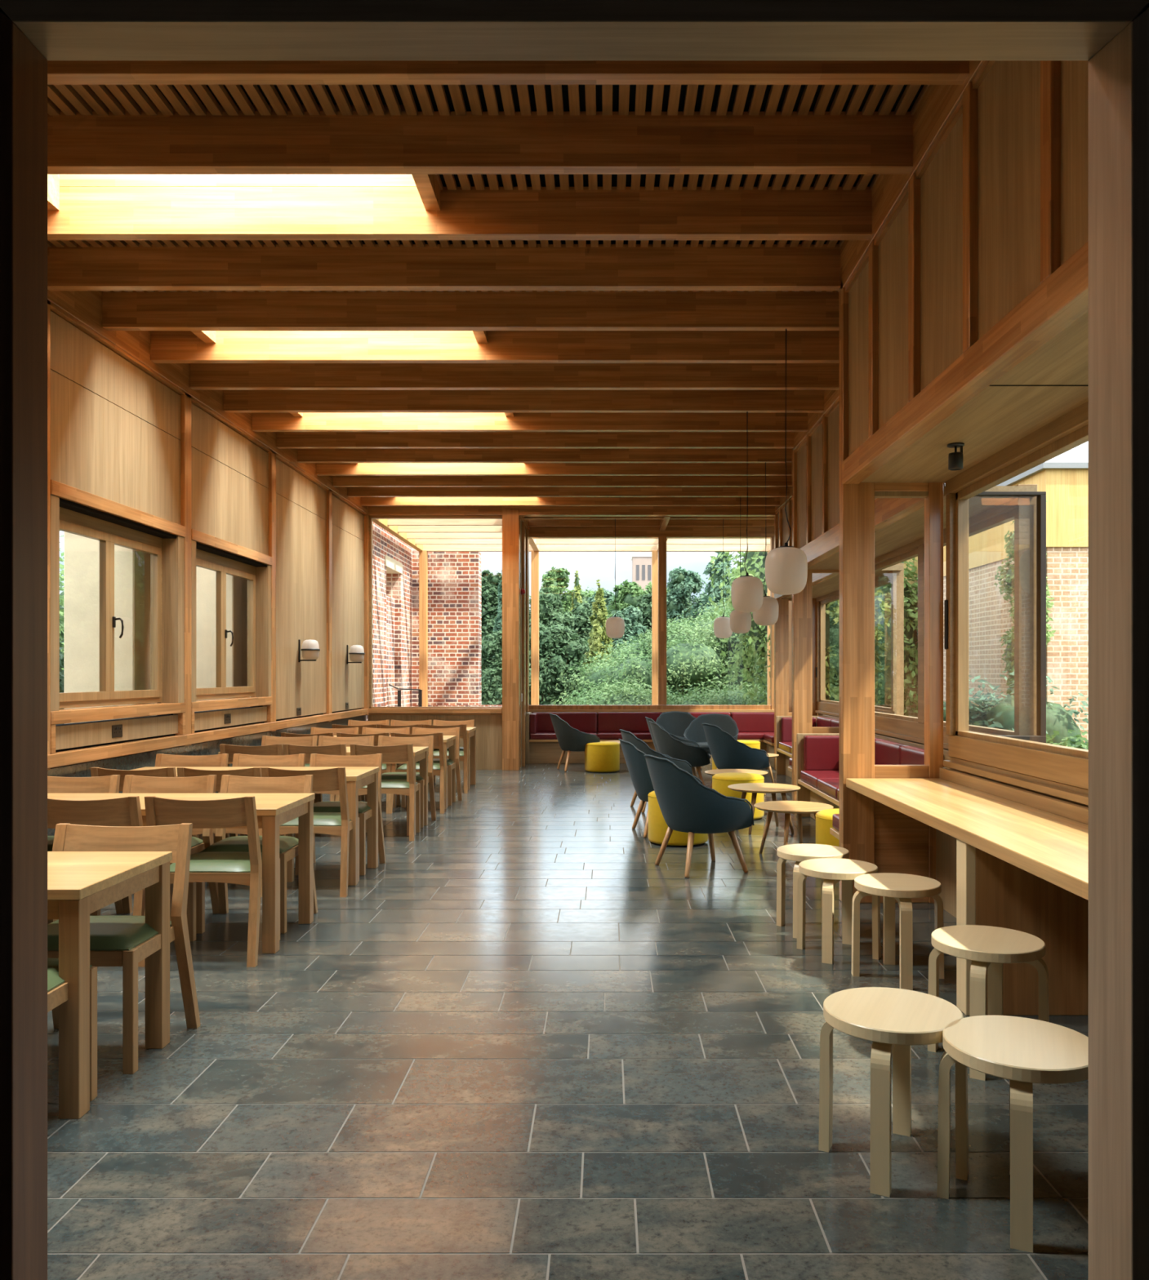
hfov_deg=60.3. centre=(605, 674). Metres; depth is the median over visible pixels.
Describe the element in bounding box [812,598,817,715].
post
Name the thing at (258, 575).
window
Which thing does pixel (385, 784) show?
seat cushion
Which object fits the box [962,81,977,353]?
wall batten
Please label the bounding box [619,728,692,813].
lounge chair
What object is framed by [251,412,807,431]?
ceiling beam
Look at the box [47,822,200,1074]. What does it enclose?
dining chair
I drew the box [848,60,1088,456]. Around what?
wall
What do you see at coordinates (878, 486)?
trim
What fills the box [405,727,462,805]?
dining chair
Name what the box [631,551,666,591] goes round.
tower
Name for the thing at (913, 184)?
wall batten
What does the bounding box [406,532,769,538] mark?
pergola beam
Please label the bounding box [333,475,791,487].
ceiling beam
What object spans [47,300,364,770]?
wall
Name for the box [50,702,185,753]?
trim
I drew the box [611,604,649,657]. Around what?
tree
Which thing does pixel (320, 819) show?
seat cushion
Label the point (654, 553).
pergola post
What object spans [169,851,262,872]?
seat cushion
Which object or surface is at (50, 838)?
seat cushion
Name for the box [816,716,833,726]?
cushion
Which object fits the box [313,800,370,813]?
seat cushion
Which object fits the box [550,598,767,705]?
bush
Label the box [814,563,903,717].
window
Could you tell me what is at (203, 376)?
ceiling beam
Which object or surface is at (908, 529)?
ceiling
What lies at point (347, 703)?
wall socket
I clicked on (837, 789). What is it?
seat cushion
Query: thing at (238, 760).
dining chair
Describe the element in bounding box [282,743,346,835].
dining chair
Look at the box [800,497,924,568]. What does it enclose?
trim
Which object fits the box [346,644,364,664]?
wall lamp
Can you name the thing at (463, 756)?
dining table
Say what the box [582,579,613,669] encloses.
tree
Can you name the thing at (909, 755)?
cushion
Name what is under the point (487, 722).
wall
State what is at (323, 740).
dining chair
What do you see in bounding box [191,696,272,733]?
trim
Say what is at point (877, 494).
wall
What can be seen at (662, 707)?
window
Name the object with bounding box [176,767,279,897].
dining chair
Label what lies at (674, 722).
lounge chair
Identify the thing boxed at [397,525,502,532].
pergola beam
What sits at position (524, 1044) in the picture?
floor
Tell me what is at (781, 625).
column
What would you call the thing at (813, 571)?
trim
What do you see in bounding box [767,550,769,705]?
pergola post
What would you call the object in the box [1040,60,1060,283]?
stud
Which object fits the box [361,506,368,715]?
trim
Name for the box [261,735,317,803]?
dining chair
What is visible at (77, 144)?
ceiling beam
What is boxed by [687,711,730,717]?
cushion
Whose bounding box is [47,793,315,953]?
dining table
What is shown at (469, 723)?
dining chair
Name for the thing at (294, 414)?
ceiling
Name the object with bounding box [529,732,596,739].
seat cushion
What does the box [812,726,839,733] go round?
trim
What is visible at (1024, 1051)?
stool
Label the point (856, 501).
column
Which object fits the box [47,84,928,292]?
ceiling
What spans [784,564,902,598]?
ceiling
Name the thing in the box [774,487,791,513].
trim
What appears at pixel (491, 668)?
tree
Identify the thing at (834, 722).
cushion
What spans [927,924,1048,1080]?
stool
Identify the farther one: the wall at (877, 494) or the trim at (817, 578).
the trim at (817, 578)
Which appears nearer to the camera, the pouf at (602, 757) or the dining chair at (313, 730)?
the dining chair at (313, 730)
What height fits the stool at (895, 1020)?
0.440 m
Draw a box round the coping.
[414,705,502,706]
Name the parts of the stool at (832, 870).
leg, leg, seat, leg, leg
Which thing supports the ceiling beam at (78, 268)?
attached to the ceiling at (58, 100)
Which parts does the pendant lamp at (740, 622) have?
lamp shade, cord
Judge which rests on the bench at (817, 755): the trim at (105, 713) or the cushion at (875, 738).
the cushion at (875, 738)
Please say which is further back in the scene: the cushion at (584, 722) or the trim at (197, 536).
the cushion at (584, 722)
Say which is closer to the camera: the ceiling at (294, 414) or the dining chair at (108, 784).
the dining chair at (108, 784)
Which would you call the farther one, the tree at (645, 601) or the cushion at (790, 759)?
the tree at (645, 601)
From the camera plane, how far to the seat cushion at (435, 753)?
11.71 m
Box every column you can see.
[773,511,788,770]
[791,447,812,800]
[839,280,874,902]
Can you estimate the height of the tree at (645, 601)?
6.163 m
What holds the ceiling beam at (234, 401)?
attached to the ceiling at (58, 100)
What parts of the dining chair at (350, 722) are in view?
leg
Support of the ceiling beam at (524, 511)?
attached to the ceiling at (58, 100)
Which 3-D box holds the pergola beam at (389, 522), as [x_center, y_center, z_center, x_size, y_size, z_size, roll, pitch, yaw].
[-2.435,-2.440,15.480,2.030,0.220,0.060,0,0,0]
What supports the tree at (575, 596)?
on the ground
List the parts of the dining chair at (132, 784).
leg, leg, panel, seat frame, leg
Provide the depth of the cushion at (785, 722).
13.63 m
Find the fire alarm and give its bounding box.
[520,588,524,595]
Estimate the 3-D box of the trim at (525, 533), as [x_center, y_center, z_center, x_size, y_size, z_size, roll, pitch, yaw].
[-1.268,-0.460,15.310,0.065,3.720,1.380,0,0,0]
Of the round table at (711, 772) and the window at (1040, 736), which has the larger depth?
the round table at (711, 772)
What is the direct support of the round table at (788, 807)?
on the floor
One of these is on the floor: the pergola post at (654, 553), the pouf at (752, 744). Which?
the pouf at (752, 744)
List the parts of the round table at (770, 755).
leg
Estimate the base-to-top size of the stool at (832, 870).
0.440 m
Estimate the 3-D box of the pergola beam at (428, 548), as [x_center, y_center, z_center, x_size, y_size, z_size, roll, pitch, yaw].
[-0.110,-2.425,18.505,6.820,0.250,0.110,0,0,0]
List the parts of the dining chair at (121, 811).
panel, leg, leg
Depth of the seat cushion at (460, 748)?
12.30 m
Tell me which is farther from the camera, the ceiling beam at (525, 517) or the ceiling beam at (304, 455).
the ceiling beam at (525, 517)
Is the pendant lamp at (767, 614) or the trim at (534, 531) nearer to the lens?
the pendant lamp at (767, 614)
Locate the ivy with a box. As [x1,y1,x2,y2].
[993,500,1055,695]
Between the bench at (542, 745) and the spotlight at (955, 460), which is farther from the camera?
the bench at (542, 745)
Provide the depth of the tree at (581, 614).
37.72 m
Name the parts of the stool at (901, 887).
leg, leg, seat, leg, leg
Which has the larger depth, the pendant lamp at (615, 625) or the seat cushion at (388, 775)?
the pendant lamp at (615, 625)
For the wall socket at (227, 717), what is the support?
attached to the wall at (115, 428)
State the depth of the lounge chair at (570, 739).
14.13 m
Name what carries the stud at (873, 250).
attached to the wall at (1009, 94)
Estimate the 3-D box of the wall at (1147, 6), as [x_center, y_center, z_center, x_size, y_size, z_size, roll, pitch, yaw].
[-0.250,-0.800,1.920,6.900,4.400,0.120,0,0,0]
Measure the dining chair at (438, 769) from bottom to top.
0.810 m
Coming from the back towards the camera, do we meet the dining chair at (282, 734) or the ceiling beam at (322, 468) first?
the ceiling beam at (322, 468)
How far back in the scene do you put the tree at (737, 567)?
37.81 m
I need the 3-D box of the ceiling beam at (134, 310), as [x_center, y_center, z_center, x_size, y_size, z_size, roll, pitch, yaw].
[-0.738,-2.520,6.841,5.465,0.260,0.075,0,0,0]
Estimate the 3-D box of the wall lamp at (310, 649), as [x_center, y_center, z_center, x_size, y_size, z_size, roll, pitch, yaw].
[-3.380,-0.265,11.300,0.212,0.260,0.212,0,0,44]
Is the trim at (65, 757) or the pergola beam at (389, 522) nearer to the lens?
the trim at (65, 757)
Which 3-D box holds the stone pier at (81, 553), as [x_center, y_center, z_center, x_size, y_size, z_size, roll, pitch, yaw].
[-4.170,0.140,8.370,0.580,2.720,0.500,0,0,0]
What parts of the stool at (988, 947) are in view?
leg, leg, seat, leg, leg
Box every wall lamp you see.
[297,639,319,662]
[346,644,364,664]
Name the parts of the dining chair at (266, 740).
leg, panel, leg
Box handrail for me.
[388,684,422,706]
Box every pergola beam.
[372,519,422,551]
[386,519,502,525]
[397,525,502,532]
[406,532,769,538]
[414,538,769,544]
[417,544,768,551]
[528,537,538,551]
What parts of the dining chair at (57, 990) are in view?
seat frame, leg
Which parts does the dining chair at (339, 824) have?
leg, leg, panel, seat frame, leg, leg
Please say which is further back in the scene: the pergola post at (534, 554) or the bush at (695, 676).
the bush at (695, 676)
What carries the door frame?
in the wall at (1147, 6)
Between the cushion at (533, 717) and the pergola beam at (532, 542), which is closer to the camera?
the cushion at (533, 717)
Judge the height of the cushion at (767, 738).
0.093 m
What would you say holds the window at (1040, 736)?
in the wall at (877, 494)
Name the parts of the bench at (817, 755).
panel, rail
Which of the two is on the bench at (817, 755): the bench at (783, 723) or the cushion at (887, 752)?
the cushion at (887, 752)
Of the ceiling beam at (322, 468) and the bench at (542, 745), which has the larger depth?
the bench at (542, 745)
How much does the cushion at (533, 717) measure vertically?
0.305 m
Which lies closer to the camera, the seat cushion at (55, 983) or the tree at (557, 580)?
the seat cushion at (55, 983)
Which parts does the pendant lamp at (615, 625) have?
lamp shade, cord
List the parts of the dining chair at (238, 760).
leg, panel, leg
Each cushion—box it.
[47,835,53,851]
[47,915,171,951]
[47,957,91,991]
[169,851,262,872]
[191,836,202,847]
[198,835,297,853]
[279,812,351,826]
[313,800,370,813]
[362,778,417,788]
[381,772,422,780]
[382,763,391,769]
[395,762,439,769]
[416,758,453,764]
[427,750,463,755]
[433,746,470,751]
[529,713,537,733]
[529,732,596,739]
[532,711,596,732]
[596,732,652,739]
[597,711,662,732]
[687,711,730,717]
[697,742,709,749]
[729,711,791,732]
[737,732,773,739]
[763,733,773,742]
[778,742,791,753]
[780,717,815,742]
[788,758,791,767]
[800,770,839,788]
[803,735,839,770]
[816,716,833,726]
[817,778,839,799]
[831,719,839,726]
[831,813,839,831]
[836,788,839,799]
[874,737,882,764]
[875,739,910,764]
[900,746,943,764]
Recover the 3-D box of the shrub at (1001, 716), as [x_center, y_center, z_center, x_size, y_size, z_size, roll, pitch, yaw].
[4.045,0.825,10.287,2.087,1.744,1.547,0,0,44]
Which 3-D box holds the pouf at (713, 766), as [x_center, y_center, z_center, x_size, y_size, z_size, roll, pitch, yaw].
[1.620,1.188,12.750,0.506,0.424,0.504,0,0,0]
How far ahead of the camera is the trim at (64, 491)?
6.97 m
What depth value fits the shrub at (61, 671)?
8.64 m
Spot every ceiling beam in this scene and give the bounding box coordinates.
[17,26,968,84]
[47,111,912,173]
[47,186,871,239]
[47,244,839,290]
[102,290,839,330]
[150,330,839,363]
[190,363,839,390]
[223,390,823,412]
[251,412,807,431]
[275,431,793,448]
[297,448,791,462]
[315,462,791,475]
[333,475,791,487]
[347,487,789,497]
[360,497,779,506]
[368,506,774,516]
[524,516,773,519]
[528,519,773,526]
[658,516,670,531]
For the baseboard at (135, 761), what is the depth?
8.08 m
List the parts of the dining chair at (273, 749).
leg, leg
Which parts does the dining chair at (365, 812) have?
leg, leg, panel, leg, seat frame, leg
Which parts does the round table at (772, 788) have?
leg, leg, leg, leg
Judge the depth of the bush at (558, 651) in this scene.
26.42 m
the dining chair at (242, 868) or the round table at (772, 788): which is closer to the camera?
the dining chair at (242, 868)
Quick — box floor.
[47,763,1088,1279]
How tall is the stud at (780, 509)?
1.080 m
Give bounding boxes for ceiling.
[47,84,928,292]
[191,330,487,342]
[289,412,514,417]
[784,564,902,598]
[807,485,1036,569]
[861,311,1088,483]
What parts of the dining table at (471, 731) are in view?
leg, leg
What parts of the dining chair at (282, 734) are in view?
leg, panel, leg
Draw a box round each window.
[50,494,184,711]
[191,539,271,702]
[368,515,502,708]
[527,537,791,734]
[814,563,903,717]
[874,484,1036,750]
[942,400,1088,807]
[976,491,1045,742]
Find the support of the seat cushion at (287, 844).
on the dining chair at (288, 846)
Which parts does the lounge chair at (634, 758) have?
leg, leg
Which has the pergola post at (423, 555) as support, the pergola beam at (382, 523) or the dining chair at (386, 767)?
the pergola beam at (382, 523)
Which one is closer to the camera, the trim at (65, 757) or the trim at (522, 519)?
the trim at (65, 757)
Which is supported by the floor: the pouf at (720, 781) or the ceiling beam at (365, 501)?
the pouf at (720, 781)
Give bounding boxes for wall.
[0,3,1148,21]
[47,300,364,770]
[55,696,361,751]
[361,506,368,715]
[366,521,480,720]
[367,708,502,769]
[520,520,527,768]
[777,504,787,547]
[796,404,877,548]
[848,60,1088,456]
[874,483,944,497]
[905,546,1088,742]
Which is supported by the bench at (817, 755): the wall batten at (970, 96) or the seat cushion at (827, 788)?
the seat cushion at (827, 788)
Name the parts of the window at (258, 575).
frame, handle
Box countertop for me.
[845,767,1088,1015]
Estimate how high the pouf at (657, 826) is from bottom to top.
0.424 m
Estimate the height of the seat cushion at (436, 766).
0.040 m
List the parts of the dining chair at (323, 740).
leg, panel, leg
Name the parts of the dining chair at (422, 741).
leg, panel, leg, leg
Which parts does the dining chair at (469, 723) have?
leg, panel, leg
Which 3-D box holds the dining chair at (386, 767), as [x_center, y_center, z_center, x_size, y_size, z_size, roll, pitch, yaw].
[-2.450,0.995,10.152,0.564,0.810,0.482,0,0,0]
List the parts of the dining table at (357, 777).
leg, leg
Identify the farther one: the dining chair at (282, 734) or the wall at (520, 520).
the wall at (520, 520)
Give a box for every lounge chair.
[548,713,599,772]
[618,738,702,838]
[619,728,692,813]
[644,716,699,775]
[644,754,754,878]
[648,720,711,786]
[655,711,702,768]
[683,713,737,772]
[702,723,768,795]
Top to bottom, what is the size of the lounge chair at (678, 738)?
0.838 m
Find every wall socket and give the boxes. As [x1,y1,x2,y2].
[111,724,122,737]
[224,713,231,724]
[296,707,301,715]
[345,702,348,709]
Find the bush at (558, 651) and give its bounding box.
[528,618,589,705]
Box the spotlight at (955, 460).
[946,442,964,471]
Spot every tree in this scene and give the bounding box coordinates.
[480,569,502,657]
[480,630,502,705]
[493,570,502,657]
[528,586,574,629]
[538,566,573,612]
[568,570,582,616]
[568,586,604,609]
[568,601,594,667]
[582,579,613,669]
[586,588,614,629]
[604,579,648,619]
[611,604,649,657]
[635,593,666,641]
[640,581,691,613]
[666,566,706,627]
[691,551,733,626]
[707,551,917,715]
[725,566,740,607]
[763,589,890,706]
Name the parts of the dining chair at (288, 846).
leg, leg, panel, leg, seat frame, leg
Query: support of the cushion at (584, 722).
on the bench at (542, 745)
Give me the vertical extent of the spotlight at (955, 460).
0.128 m
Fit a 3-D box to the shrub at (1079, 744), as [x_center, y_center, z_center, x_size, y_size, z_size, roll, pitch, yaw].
[4.328,1.058,8.894,1.630,1.083,1.561,0,0,8]
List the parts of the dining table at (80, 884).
leg, leg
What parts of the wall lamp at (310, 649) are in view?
lamp shade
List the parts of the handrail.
post, rail, post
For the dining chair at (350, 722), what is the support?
on the floor
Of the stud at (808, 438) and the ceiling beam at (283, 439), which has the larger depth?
the ceiling beam at (283, 439)
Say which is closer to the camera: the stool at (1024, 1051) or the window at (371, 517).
the stool at (1024, 1051)
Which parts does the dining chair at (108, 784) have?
panel, leg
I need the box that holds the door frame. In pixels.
[0,0,1148,1279]
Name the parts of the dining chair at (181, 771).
leg, panel, seat frame, leg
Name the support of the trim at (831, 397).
attached to the wall at (833, 418)
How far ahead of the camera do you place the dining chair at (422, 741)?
9.41 m
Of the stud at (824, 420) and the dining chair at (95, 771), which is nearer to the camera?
the dining chair at (95, 771)
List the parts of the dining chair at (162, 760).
leg, panel, leg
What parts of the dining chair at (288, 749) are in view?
leg, panel, seat frame, leg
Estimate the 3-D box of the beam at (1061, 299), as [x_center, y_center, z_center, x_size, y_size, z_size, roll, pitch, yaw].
[1.494,-1.230,4.025,0.102,0.140,4.050,0,0,0]
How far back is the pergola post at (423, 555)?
18.44 m
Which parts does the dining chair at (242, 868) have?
leg, leg, panel, seat frame, leg, leg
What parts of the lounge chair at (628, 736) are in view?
leg, leg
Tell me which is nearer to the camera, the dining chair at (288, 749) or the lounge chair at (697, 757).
the dining chair at (288, 749)
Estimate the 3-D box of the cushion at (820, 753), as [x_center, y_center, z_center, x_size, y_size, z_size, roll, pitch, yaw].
[2.165,0.772,9.633,0.470,0.345,0.085,0,0,0]
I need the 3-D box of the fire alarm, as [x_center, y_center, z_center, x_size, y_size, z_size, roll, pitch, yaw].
[-1.232,-1.220,14.620,0.076,0.100,0.100,0,0,0]
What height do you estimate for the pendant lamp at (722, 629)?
1.822 m
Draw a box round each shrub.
[54,577,63,724]
[909,669,1088,746]
[1045,729,1088,750]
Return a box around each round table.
[704,768,767,775]
[727,782,799,834]
[753,800,833,862]
[759,753,778,782]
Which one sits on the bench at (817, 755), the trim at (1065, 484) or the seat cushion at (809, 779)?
the seat cushion at (809, 779)
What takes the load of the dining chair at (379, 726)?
on the floor
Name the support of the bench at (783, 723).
on the floor
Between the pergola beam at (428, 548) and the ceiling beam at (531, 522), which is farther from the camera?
the pergola beam at (428, 548)
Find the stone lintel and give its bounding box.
[384,554,402,573]
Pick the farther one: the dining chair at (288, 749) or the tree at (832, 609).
the tree at (832, 609)
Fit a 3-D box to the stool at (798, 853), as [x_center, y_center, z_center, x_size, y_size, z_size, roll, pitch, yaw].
[1.130,1.180,5.400,0.385,0.440,0.385,0,0,-13]
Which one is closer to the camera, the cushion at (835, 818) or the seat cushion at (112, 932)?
the seat cushion at (112, 932)
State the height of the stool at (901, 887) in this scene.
0.440 m
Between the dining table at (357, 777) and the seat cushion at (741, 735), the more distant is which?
the seat cushion at (741, 735)
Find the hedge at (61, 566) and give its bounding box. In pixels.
[59,535,63,670]
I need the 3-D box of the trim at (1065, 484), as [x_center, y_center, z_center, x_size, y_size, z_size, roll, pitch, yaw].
[10.425,-2.390,17.300,8.550,1.180,6.800,0,0,0]
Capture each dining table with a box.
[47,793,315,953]
[47,851,172,1119]
[128,766,378,885]
[217,746,428,835]
[333,735,456,808]
[459,727,475,790]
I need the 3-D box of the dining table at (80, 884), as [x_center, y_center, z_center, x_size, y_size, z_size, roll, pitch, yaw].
[-2.500,1.038,3.430,1.700,0.725,0.660,0,0,0]
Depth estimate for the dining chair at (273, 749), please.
8.31 m
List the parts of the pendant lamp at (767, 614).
cord, lamp shade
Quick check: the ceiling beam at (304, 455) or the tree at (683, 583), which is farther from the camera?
the tree at (683, 583)
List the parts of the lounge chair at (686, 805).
leg, leg, leg, leg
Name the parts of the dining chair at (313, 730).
leg, leg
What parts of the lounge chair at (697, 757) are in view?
leg, leg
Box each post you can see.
[418,550,427,706]
[502,508,519,770]
[530,550,538,705]
[651,550,658,705]
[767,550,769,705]
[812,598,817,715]
[924,482,942,903]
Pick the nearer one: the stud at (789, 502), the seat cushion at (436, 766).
the seat cushion at (436, 766)
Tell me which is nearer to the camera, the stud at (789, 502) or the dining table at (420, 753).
the dining table at (420, 753)
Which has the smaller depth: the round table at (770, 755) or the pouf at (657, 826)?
the pouf at (657, 826)
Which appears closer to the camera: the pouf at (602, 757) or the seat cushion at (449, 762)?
the seat cushion at (449, 762)
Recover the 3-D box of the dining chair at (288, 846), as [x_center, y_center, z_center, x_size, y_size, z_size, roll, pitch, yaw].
[-1.975,0.995,5.568,0.564,0.810,0.482,0,0,0]
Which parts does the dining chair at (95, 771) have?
leg, panel, leg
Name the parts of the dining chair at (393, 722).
panel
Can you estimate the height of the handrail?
1.371 m
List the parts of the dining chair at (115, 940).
leg, seat frame, panel, leg, leg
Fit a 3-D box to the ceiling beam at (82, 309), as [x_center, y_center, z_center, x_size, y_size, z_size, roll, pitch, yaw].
[-3.521,-2.480,8.250,0.098,0.340,12.500,0,0,0]
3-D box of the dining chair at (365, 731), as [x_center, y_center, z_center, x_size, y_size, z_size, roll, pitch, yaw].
[-2.435,0.995,10.748,0.564,0.810,0.482,0,0,0]
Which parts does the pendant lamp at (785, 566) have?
lamp shade, cord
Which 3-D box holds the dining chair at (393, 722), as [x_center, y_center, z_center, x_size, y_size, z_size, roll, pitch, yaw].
[-2.500,0.995,12.498,0.564,0.810,0.482,0,0,0]
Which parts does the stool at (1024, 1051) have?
leg, leg, seat, leg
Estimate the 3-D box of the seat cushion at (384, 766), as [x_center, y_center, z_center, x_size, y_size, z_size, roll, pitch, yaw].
[-2.450,0.948,10.200,0.450,0.040,0.380,0,0,0]
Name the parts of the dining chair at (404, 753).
leg, leg, panel, seat frame, leg, leg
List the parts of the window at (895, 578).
sash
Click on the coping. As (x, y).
(415, 705)
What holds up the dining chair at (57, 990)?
on the floor
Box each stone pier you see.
[63,531,155,724]
[195,566,247,711]
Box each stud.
[778,507,782,546]
[787,498,791,546]
[805,433,811,544]
[822,413,827,533]
[868,240,878,437]
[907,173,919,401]
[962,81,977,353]
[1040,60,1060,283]
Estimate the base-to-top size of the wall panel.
0.840 m
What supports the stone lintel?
attached to the brick wall at (454, 578)
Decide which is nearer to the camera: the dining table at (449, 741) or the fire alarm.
the dining table at (449, 741)
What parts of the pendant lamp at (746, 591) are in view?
cord, lamp shade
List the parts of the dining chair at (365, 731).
leg, panel, leg, leg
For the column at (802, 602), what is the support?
on the floor
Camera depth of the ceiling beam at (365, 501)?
13.98 m
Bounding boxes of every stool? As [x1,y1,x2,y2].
[776,844,848,937]
[796,857,880,964]
[818,986,968,1197]
[850,872,943,990]
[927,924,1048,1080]
[937,1015,1088,1252]
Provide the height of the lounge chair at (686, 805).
0.838 m
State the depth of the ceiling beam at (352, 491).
13.27 m
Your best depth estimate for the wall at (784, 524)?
13.83 m
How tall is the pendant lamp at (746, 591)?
1.827 m
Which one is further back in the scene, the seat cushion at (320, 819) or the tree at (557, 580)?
the tree at (557, 580)
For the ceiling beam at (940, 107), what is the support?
attached to the wall at (1009, 94)
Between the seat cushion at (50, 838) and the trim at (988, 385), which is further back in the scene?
the seat cushion at (50, 838)
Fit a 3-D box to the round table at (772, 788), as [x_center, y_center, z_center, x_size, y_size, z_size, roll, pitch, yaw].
[1.414,1.206,8.850,0.642,0.393,0.642,0,0,-10]
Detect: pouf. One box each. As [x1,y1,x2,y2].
[584,741,619,773]
[647,791,707,846]
[711,758,716,776]
[711,773,764,820]
[737,739,759,749]
[814,808,839,846]
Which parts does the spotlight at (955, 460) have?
ceiling plate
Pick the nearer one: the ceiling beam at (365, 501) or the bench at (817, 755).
the bench at (817, 755)
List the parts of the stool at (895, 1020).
leg, leg, seat, leg, leg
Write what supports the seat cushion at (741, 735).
on the bench at (542, 745)
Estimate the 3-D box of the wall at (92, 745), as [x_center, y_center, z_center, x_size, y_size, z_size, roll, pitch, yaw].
[-3.627,-0.750,8.250,0.145,4.300,12.700,0,0,0]
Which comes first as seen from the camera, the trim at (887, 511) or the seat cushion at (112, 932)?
the seat cushion at (112, 932)
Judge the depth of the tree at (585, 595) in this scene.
52.66 m
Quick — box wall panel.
[874,764,928,902]
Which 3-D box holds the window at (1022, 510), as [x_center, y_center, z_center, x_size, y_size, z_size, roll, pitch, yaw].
[2.619,0.110,8.265,0.142,2.580,4.250,0,0,0]
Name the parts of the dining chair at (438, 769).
leg, leg, panel, seat frame, leg, leg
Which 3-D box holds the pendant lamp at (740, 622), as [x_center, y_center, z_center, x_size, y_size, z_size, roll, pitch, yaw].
[1.810,-1.469,13.301,0.291,1.842,0.291,0,0,0]
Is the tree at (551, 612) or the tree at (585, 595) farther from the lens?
the tree at (585, 595)
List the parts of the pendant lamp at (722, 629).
lamp shade, cord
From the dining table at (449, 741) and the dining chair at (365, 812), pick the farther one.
the dining table at (449, 741)
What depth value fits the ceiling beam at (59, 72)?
3.93 m
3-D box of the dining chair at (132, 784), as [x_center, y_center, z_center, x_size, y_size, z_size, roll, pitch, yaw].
[-2.540,0.995,5.568,0.564,0.810,0.482,0,0,0]
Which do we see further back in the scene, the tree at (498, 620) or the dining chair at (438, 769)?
the tree at (498, 620)
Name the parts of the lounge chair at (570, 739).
leg, leg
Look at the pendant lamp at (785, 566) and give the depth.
6.73 m
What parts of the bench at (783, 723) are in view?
panel, rail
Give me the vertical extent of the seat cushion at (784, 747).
0.096 m
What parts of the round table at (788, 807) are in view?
leg, leg, leg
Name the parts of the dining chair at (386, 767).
leg, panel, leg, leg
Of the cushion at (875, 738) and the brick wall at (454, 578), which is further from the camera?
the brick wall at (454, 578)
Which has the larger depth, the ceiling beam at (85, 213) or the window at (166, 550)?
the window at (166, 550)
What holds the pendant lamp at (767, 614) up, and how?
hanging from the ceiling beam at (304, 455)
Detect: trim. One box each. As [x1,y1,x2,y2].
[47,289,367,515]
[47,708,367,768]
[50,479,185,537]
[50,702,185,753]
[191,528,272,565]
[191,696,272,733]
[520,516,528,531]
[520,521,528,767]
[528,526,773,537]
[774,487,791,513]
[774,573,839,599]
[792,390,839,453]
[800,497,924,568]
[812,569,839,573]
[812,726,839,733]
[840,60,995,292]
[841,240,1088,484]
[874,482,928,491]
[903,462,1088,584]
[988,385,1088,386]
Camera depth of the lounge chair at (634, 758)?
8.50 m
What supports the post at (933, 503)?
on the floor
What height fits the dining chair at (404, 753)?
0.810 m
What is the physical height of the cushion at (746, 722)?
0.325 m
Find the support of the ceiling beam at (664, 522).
attached to the ceiling beam at (524, 511)
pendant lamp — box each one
[605,519,624,638]
[713,519,732,638]
[728,496,751,633]
[730,411,763,612]
[752,462,778,625]
[764,328,807,595]
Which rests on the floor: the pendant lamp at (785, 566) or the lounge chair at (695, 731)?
the lounge chair at (695, 731)
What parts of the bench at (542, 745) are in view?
panel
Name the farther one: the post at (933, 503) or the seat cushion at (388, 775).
the seat cushion at (388, 775)
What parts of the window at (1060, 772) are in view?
pull handle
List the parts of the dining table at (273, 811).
leg, leg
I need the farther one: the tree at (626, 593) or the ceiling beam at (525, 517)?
the tree at (626, 593)
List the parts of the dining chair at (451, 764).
leg, panel, leg, seat frame, leg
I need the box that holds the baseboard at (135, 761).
[47,715,366,835]
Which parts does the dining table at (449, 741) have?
leg, leg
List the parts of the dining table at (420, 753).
leg, leg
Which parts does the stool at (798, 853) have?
leg, leg, seat, leg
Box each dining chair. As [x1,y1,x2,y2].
[47,774,123,913]
[47,795,173,920]
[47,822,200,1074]
[47,957,97,1101]
[90,767,199,838]
[90,774,219,915]
[137,795,279,967]
[155,753,229,839]
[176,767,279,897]
[195,774,317,933]
[213,753,305,843]
[219,743,283,761]
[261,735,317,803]
[261,767,359,897]
[280,732,335,801]
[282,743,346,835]
[294,753,386,875]
[310,727,358,735]
[316,735,373,802]
[331,724,377,734]
[334,732,395,813]
[347,720,389,725]
[350,743,420,840]
[360,727,409,805]
[376,724,421,733]
[377,735,435,827]
[390,720,431,754]
[390,732,448,813]
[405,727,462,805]
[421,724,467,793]
[432,720,474,782]
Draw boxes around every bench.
[525,711,791,768]
[775,715,839,777]
[795,733,949,839]
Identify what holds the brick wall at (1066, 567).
on the ground

